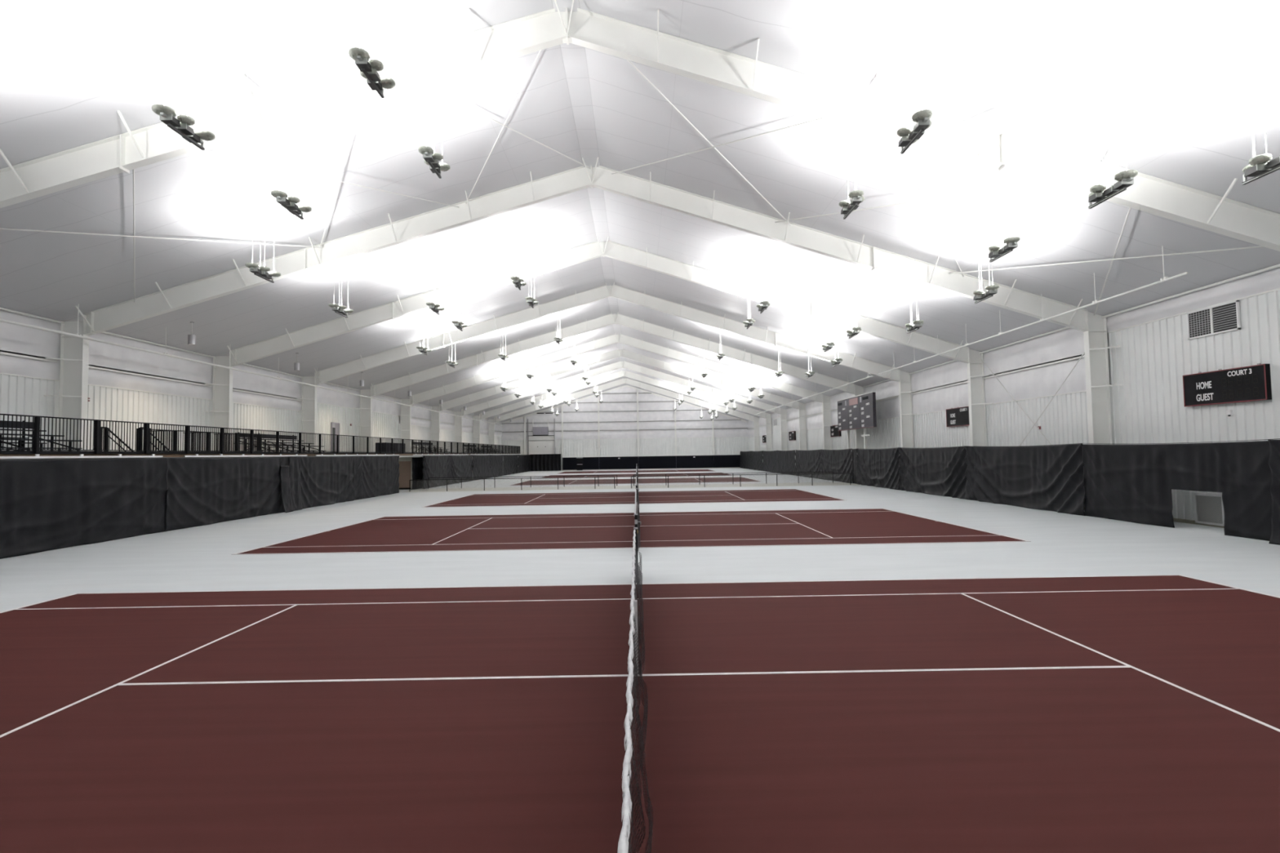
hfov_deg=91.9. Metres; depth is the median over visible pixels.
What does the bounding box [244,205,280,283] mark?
uplight
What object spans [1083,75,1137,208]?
uplight
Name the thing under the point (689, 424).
blanket
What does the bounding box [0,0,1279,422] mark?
ceiling
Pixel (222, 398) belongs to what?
frame
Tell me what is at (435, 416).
frame
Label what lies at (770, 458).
curtain
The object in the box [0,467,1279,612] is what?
floor
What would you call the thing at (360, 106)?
rod
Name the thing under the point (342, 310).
uplight
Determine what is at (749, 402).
uplight
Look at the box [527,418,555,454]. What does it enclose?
door
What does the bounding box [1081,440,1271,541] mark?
curtain
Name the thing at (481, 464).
curtain
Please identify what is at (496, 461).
curtain
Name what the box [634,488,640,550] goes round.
net
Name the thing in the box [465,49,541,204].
rod
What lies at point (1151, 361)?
wall
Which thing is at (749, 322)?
uplight
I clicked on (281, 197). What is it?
uplight
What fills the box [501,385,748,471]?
wall
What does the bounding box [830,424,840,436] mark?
scoreboard
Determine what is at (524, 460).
curtain
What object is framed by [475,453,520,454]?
track
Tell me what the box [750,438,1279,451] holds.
cable
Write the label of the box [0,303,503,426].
gas pipe
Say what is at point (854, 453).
curtain
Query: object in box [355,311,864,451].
frame
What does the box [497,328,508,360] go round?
uplight
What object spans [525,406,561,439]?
blanket
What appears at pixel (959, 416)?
scoreboard
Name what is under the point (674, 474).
court
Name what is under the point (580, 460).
door
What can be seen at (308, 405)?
frame
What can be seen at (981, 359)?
rod
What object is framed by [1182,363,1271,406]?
scoreboard
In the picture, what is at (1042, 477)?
curtain
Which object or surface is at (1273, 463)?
curtain
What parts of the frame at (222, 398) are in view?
splice plate, splice plate, ridge plate, splice plate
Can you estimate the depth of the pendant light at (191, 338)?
29.45 m
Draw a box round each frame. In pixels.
[43,157,1122,449]
[204,236,991,450]
[296,282,916,452]
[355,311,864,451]
[397,333,832,452]
[428,349,807,451]
[453,360,788,453]
[473,369,772,452]
[488,377,759,452]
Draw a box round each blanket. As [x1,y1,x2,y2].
[0,309,60,379]
[58,323,213,399]
[211,357,302,410]
[300,377,359,408]
[358,391,400,415]
[399,400,431,426]
[453,412,472,432]
[472,416,488,434]
[487,419,502,435]
[501,417,524,440]
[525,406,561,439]
[563,395,598,439]
[599,386,637,439]
[638,390,675,438]
[675,401,711,437]
[713,413,747,437]
[747,420,754,437]
[759,417,772,435]
[805,397,831,429]
[830,392,853,425]
[863,379,899,419]
[911,352,983,413]
[982,328,1110,403]
[1106,266,1279,332]
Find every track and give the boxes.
[0,453,163,458]
[183,453,306,457]
[315,453,399,456]
[413,453,466,455]
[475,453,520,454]
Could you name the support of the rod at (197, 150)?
attached to the roof beam
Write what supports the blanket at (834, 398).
on the wall at (1151, 361)
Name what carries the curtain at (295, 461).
attached to the curtain at (325, 480)
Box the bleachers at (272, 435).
[235,431,324,452]
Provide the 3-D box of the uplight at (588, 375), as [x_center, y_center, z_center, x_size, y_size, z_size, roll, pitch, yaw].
[-6.376,-6.348,75.867,0.662,2.520,1.431,-1,-2,0]
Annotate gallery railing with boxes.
[0,413,416,453]
[418,440,519,453]
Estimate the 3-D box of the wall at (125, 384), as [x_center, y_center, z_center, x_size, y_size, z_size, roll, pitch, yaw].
[-24.172,1.031,53.087,0.465,8.936,112.500,-1,-2,0]
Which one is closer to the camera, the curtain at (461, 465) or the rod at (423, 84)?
the rod at (423, 84)
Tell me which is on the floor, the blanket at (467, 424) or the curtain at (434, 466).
the curtain at (434, 466)
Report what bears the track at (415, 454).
attached to the deck
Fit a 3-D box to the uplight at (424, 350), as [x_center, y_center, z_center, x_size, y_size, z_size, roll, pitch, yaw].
[-13.413,-5.785,38.372,0.662,2.520,1.431,-1,-2,0]
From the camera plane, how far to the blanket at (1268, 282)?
21.61 m
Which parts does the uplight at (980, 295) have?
power cord, reflector dish, suspension rod, suspension rod, reflector dish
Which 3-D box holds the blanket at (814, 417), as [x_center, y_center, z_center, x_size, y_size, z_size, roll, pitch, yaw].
[19.300,-1.311,67.187,0.155,2.986,9.194,-1,-2,0]
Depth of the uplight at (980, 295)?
21.79 m
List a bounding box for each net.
[617,527,653,852]
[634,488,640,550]
[635,475,639,503]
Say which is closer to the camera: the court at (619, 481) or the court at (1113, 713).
the court at (1113, 713)
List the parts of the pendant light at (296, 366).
lamp shade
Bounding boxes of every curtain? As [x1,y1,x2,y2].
[0,457,168,559]
[164,457,289,531]
[280,465,293,512]
[288,456,302,511]
[299,456,363,509]
[361,455,399,498]
[411,457,422,489]
[422,455,451,488]
[449,454,472,484]
[472,454,490,480]
[489,454,502,476]
[502,454,518,475]
[518,454,530,473]
[530,453,560,471]
[739,451,751,469]
[750,450,763,471]
[762,450,777,472]
[776,449,795,475]
[795,449,821,479]
[820,448,852,483]
[851,448,857,484]
[855,448,899,489]
[897,446,968,499]
[964,443,1085,515]
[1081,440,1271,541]
[1267,440,1279,545]
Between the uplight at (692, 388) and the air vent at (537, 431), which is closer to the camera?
the uplight at (692, 388)
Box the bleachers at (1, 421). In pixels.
[0,420,82,450]
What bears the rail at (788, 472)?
on the walkway
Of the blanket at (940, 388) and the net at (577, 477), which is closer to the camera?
the blanket at (940, 388)
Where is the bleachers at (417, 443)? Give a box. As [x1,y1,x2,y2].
[411,441,449,453]
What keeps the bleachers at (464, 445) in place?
on the deck
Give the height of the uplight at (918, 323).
2.520 m
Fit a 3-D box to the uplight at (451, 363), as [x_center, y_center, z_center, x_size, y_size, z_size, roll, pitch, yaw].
[-13.441,-5.529,44.227,0.662,2.520,1.431,-1,-2,0]
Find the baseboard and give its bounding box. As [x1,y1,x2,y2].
[851,479,1224,528]
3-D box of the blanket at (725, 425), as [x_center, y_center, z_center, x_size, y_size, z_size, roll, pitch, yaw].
[16.007,-0.500,109.587,6.280,4.747,0.086,-1,-2,0]
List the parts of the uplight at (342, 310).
reflector dish, suspension rod, power cord, reflector dish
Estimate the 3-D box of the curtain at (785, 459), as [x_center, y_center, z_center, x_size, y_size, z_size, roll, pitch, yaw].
[17.683,4.346,75.275,0.210,2.921,9.242,-1,-2,0]
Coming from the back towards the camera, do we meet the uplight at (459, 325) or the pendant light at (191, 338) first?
the uplight at (459, 325)
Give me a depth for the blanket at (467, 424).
86.88 m
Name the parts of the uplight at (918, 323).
power cord, reflector dish, reflector dish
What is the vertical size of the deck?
3.190 m
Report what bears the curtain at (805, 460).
hanging from the cable
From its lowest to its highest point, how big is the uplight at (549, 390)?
2.520 m
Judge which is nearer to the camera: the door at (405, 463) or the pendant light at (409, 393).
the door at (405, 463)
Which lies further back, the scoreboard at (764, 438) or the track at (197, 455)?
the scoreboard at (764, 438)
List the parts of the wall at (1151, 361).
ribbed panel, ribbed panel, ribbed panel, ribbed panel, ribbed panel, ribbed panel, ribbed panel, ribbed panel, ribbed panel, ribbed panel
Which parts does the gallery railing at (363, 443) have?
baluster panel, post, baluster panel, post, baluster panel, post, baluster panel, post, rail, baluster panel, rail, post, baluster panel, post, baluster panel, post, baluster panel, post, baluster panel, post, baluster panel, post, baluster panel, post, baluster panel, post, baluster panel, baluster panel, post, baluster panel, post, baluster panel, post, baluster panel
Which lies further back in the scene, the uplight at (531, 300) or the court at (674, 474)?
the court at (674, 474)
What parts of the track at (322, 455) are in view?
rail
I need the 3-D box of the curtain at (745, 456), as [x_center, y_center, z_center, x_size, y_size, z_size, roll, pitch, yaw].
[17.587,5.575,103.398,0.201,2.921,10.542,-1,-2,0]
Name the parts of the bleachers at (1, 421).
leg frame, leg frame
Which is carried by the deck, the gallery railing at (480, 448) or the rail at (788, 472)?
the gallery railing at (480, 448)
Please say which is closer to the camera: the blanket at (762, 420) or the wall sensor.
the wall sensor
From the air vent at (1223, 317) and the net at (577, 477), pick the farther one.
the net at (577, 477)
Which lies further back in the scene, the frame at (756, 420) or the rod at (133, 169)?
the frame at (756, 420)
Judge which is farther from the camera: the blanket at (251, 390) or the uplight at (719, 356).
the uplight at (719, 356)
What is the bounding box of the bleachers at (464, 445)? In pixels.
[464,444,487,452]
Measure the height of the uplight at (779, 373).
2.520 m
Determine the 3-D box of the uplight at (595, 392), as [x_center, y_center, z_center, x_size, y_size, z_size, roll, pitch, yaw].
[-6.433,-5.831,87.705,0.662,2.520,1.431,-1,-2,0]
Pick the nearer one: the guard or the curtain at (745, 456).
the guard
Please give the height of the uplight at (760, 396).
2.520 m
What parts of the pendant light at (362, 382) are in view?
lamp shade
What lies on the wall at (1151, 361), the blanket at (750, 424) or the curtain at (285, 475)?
the blanket at (750, 424)
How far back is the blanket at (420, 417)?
67.98 m
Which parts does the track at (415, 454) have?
rail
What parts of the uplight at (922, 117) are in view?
power cord, reflector dish, suspension rod, suspension rod, suspension rod, suspension rod, reflector dish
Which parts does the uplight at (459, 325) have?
power cord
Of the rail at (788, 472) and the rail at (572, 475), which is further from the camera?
the rail at (572, 475)
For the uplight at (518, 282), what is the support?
hanging from the ceiling
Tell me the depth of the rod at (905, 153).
21.27 m
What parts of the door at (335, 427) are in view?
glass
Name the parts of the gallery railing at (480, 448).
baluster panel, post, baluster panel, baluster panel, baluster panel, baluster panel, baluster panel, rail, baluster panel, baluster panel, baluster panel, rail, baluster panel, baluster panel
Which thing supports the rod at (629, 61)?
attached to the roof beam
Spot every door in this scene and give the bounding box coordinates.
[330,422,339,451]
[398,457,412,489]
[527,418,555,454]
[576,457,582,470]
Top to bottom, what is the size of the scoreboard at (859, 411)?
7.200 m
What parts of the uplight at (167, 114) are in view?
reflector dish, suspension rod, suspension rod, reflector dish, suspension rod, power cord, suspension rod, reflector dish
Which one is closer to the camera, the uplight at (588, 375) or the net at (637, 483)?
the net at (637, 483)
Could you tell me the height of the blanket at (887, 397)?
2.986 m
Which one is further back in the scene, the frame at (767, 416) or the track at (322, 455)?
the frame at (767, 416)
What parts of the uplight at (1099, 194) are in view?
power cord, suspension rod, reflector dish, suspension rod, suspension rod, suspension rod, reflector dish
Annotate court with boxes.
[0,574,1279,852]
[231,508,1028,555]
[424,488,845,506]
[509,476,759,485]
[542,472,732,478]
[558,469,713,473]
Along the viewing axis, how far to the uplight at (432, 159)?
18.11 m
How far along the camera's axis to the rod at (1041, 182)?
20.70 m
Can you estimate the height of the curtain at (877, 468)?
2.922 m
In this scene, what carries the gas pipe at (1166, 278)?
hanging from the ceiling
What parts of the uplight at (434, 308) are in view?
suspension rod, reflector dish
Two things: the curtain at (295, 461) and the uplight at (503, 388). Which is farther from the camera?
the uplight at (503, 388)
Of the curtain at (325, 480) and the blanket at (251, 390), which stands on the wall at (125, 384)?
the blanket at (251, 390)
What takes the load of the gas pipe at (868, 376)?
hanging from the ceiling
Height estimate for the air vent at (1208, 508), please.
1.060 m
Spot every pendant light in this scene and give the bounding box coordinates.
[187,321,195,345]
[293,352,299,370]
[360,372,364,386]
[407,391,411,396]
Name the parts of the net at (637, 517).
net post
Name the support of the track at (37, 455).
attached to the deck
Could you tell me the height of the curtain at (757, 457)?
2.920 m
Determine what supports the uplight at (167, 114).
hanging from the ceiling
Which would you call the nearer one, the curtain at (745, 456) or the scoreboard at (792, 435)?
the scoreboard at (792, 435)
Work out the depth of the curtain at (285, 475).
32.62 m
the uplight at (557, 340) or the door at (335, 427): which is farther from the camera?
the door at (335, 427)
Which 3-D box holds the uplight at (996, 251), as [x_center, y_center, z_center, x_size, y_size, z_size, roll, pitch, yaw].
[10.742,-6.321,18.362,0.662,2.520,1.431,-1,-2,0]
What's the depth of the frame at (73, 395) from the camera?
25.90 m
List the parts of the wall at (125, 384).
ribbed panel, ribbed panel, ribbed panel, ribbed panel, ribbed panel, ribbed panel, ribbed panel, ribbed panel, ribbed panel, ribbed panel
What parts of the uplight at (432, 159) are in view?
reflector dish, reflector dish, power cord, suspension rod, reflector dish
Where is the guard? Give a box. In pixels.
[136,428,262,451]
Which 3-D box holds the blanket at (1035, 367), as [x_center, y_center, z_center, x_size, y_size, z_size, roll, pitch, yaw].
[19.477,-2.917,30.444,0.154,2.986,9.194,-1,-2,0]
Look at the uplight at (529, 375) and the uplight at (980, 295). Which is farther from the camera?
the uplight at (529, 375)
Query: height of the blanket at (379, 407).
1.656 m
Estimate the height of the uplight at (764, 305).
2.520 m
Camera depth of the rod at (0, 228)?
21.24 m
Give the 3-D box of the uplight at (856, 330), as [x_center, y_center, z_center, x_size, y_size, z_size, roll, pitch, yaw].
[10.681,-5.769,30.980,0.662,2.520,1.431,-1,-2,0]
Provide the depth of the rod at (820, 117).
20.91 m
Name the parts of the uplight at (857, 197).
power cord, reflector dish, suspension rod, suspension rod, suspension rod, reflector dish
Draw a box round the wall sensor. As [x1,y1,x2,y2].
[1226,409,1233,416]
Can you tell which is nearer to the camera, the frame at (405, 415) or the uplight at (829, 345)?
the uplight at (829, 345)
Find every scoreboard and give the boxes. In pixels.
[762,435,766,442]
[788,431,795,440]
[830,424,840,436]
[837,391,876,448]
[946,406,969,426]
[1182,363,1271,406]
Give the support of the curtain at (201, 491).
on the floor
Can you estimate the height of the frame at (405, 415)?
15.010 m
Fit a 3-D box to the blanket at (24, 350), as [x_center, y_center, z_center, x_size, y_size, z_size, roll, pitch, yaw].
[-24.011,-3.323,21.049,0.160,2.436,9.194,-1,-2,0]
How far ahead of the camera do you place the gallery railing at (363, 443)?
25.74 m
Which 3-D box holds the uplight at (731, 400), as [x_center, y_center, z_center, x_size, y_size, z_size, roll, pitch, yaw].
[10.489,-4.026,70.842,0.662,2.520,1.431,-1,-2,0]
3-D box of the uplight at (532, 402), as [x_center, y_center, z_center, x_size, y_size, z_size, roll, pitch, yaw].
[-13.606,-4.033,78.433,0.662,2.520,1.431,-1,-2,0]
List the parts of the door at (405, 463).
frame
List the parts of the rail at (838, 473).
rail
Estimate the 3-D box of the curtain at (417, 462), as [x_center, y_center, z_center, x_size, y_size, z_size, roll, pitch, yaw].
[-19.638,4.103,54.625,0.136,2.769,2.601,-1,-2,0]
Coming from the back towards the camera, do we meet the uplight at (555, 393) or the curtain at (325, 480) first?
the uplight at (555, 393)
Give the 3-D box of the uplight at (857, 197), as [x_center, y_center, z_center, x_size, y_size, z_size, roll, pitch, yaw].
[6.271,-7.657,18.399,0.662,2.520,1.431,-1,-2,0]
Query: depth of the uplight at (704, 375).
58.12 m
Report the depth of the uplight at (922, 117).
14.11 m
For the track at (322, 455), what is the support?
attached to the deck
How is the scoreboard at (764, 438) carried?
attached to the wall at (1151, 361)
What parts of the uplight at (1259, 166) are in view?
power cord, suspension rod, reflector dish, reflector dish, suspension rod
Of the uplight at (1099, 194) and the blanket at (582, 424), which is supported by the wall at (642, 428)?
the blanket at (582, 424)
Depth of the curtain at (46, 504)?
20.63 m
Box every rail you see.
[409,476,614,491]
[427,475,617,488]
[631,472,850,488]
[633,471,833,485]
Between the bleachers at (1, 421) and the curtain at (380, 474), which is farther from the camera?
the curtain at (380, 474)
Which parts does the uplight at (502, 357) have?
power cord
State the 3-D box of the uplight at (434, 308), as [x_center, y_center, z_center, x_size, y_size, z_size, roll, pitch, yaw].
[-10.342,-7.025,31.204,0.662,2.520,1.431,-1,-2,0]
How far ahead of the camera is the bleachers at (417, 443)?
65.79 m
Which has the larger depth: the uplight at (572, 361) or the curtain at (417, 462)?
the uplight at (572, 361)
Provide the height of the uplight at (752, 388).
2.520 m
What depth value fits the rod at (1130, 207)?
20.79 m
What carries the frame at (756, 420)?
on the floor
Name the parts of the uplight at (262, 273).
reflector dish, suspension rod, suspension rod, suspension rod, reflector dish, power cord, reflector dish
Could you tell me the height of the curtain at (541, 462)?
2.930 m
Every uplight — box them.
[151,16,215,150]
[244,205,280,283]
[271,124,311,219]
[328,262,353,317]
[348,0,395,97]
[416,311,431,355]
[417,97,450,178]
[426,259,444,315]
[445,343,458,368]
[451,297,466,331]
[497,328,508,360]
[500,366,508,391]
[510,233,526,289]
[524,260,538,308]
[525,351,533,379]
[529,386,536,404]
[546,371,552,392]
[551,376,557,395]
[553,312,563,344]
[570,340,577,365]
[582,358,587,381]
[585,367,591,385]
[592,376,596,394]
[689,368,695,391]
[701,350,707,377]
[715,328,724,359]
[728,381,734,402]
[742,284,755,328]
[746,382,752,404]
[747,364,755,391]
[756,257,770,313]
[757,372,764,399]
[774,346,784,377]
[804,355,814,377]
[821,306,835,351]
[830,327,842,366]
[838,127,864,218]
[845,290,861,338]
[894,17,933,154]
[904,279,924,333]
[971,226,999,303]
[985,170,1020,262]
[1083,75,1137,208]
[1236,47,1279,184]
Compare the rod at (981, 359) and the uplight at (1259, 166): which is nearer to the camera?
the uplight at (1259, 166)
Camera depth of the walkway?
51.70 m
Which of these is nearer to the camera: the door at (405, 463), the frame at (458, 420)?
the door at (405, 463)
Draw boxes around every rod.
[0,227,323,248]
[133,168,135,302]
[196,150,458,207]
[320,102,362,246]
[422,84,590,168]
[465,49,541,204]
[611,117,826,174]
[626,59,791,225]
[774,182,1046,222]
[898,139,964,276]
[948,245,1264,274]
[981,359,1052,445]
[1019,352,1084,445]
[1093,207,1131,315]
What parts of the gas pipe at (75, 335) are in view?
hanger rod, hanger rod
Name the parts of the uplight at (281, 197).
suspension rod, reflector dish, suspension rod, suspension rod, reflector dish, power cord, suspension rod, reflector dish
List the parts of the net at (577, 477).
rail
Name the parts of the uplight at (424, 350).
suspension rod, suspension rod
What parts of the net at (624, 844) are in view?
net post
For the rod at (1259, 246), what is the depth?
20.76 m
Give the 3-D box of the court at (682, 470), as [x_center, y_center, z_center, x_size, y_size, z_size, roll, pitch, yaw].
[-0.599,7.045,96.949,23.770,0.009,10.970,-1,-2,0]
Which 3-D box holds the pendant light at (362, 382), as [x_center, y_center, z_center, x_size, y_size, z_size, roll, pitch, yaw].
[-21.498,-3.654,47.849,0.330,1.100,0.330,-1,-2,0]
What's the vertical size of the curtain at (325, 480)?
2.923 m
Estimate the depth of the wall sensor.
20.50 m
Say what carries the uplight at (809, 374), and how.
hanging from the ceiling
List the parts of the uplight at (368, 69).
reflector dish, suspension rod, reflector dish, suspension rod, suspension rod, reflector dish, power cord, reflector dish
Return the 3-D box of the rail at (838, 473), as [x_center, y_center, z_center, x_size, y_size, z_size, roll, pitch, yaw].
[8.163,4.374,49.993,17.770,0.978,0.060,-1,-2,0]
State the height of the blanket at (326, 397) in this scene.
1.656 m
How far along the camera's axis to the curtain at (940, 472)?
37.66 m
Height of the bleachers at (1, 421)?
1.280 m
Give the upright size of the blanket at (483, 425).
2.436 m
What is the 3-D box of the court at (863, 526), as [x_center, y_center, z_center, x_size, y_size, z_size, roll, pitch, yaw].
[-0.248,3.850,23.875,23.770,0.009,10.970,-1,-2,0]
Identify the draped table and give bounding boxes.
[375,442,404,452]
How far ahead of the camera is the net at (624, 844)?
4.90 m
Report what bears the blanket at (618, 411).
on the wall at (642, 428)
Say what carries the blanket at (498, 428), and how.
on the wall at (125, 384)
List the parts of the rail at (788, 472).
rail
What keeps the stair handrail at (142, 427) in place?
on the deck
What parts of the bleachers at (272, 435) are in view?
leg frame, leg frame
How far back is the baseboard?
22.07 m
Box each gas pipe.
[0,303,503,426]
[755,370,873,414]
[877,245,1187,374]
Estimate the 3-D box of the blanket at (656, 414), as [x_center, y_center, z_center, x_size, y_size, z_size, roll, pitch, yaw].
[2.912,-2.387,109.606,6.610,8.928,0.086,-1,-2,0]
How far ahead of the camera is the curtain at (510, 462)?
91.39 m
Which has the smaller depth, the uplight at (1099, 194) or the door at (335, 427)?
the uplight at (1099, 194)
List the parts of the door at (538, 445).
door, door, door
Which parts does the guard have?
post, return panel, post, return panel, rail, post, return panel, post, return panel, post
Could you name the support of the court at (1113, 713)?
on the floor
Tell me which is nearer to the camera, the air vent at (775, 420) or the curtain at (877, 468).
the curtain at (877, 468)
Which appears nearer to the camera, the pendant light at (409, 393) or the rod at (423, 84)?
the rod at (423, 84)
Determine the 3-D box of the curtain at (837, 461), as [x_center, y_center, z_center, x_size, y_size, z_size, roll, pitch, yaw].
[17.771,3.522,56.443,0.254,2.921,8.744,-1,-2,0]
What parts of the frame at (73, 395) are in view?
splice plate, splice plate, ridge plate, splice plate, stiffener plate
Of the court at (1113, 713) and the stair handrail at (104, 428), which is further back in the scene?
the stair handrail at (104, 428)
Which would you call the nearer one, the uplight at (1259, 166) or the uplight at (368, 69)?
the uplight at (1259, 166)
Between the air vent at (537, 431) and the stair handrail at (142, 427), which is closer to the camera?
the stair handrail at (142, 427)
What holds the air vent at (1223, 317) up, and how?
in the wall at (1151, 361)
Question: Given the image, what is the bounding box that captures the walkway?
[402,482,858,492]
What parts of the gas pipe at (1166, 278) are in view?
hanger rod, hanger rod, hanger rod, hanger rod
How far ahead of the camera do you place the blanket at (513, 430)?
109.32 m
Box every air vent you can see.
[532,418,548,435]
[773,418,777,426]
[1186,299,1240,339]
[1193,492,1224,526]
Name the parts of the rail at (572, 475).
rail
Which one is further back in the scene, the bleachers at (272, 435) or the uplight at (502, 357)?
the uplight at (502, 357)
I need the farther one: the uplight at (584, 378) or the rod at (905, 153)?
the uplight at (584, 378)
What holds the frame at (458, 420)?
on the floor
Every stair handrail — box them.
[100,426,133,451]
[137,426,169,451]
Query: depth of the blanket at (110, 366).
30.12 m
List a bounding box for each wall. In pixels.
[0,306,502,481]
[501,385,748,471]
[746,263,1279,520]
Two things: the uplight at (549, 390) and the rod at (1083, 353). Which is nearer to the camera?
the rod at (1083, 353)
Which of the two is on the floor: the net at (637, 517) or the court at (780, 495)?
the court at (780, 495)
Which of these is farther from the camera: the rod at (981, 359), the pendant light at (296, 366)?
the pendant light at (296, 366)
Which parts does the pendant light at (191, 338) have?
lamp shade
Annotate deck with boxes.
[0,450,520,473]
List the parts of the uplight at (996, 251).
power cord, reflector dish, suspension rod, suspension rod, suspension rod, suspension rod, reflector dish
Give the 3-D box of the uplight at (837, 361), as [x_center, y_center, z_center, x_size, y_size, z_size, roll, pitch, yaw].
[12.074,-5.033,38.062,0.662,2.520,1.431,-1,-2,0]
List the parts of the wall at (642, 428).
ribbed panel, wind post, ribbed panel, wind post, ribbed panel, wind post, ribbed panel, wind post, ribbed panel, wind post, ribbed panel, wind post, ribbed panel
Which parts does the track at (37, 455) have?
rail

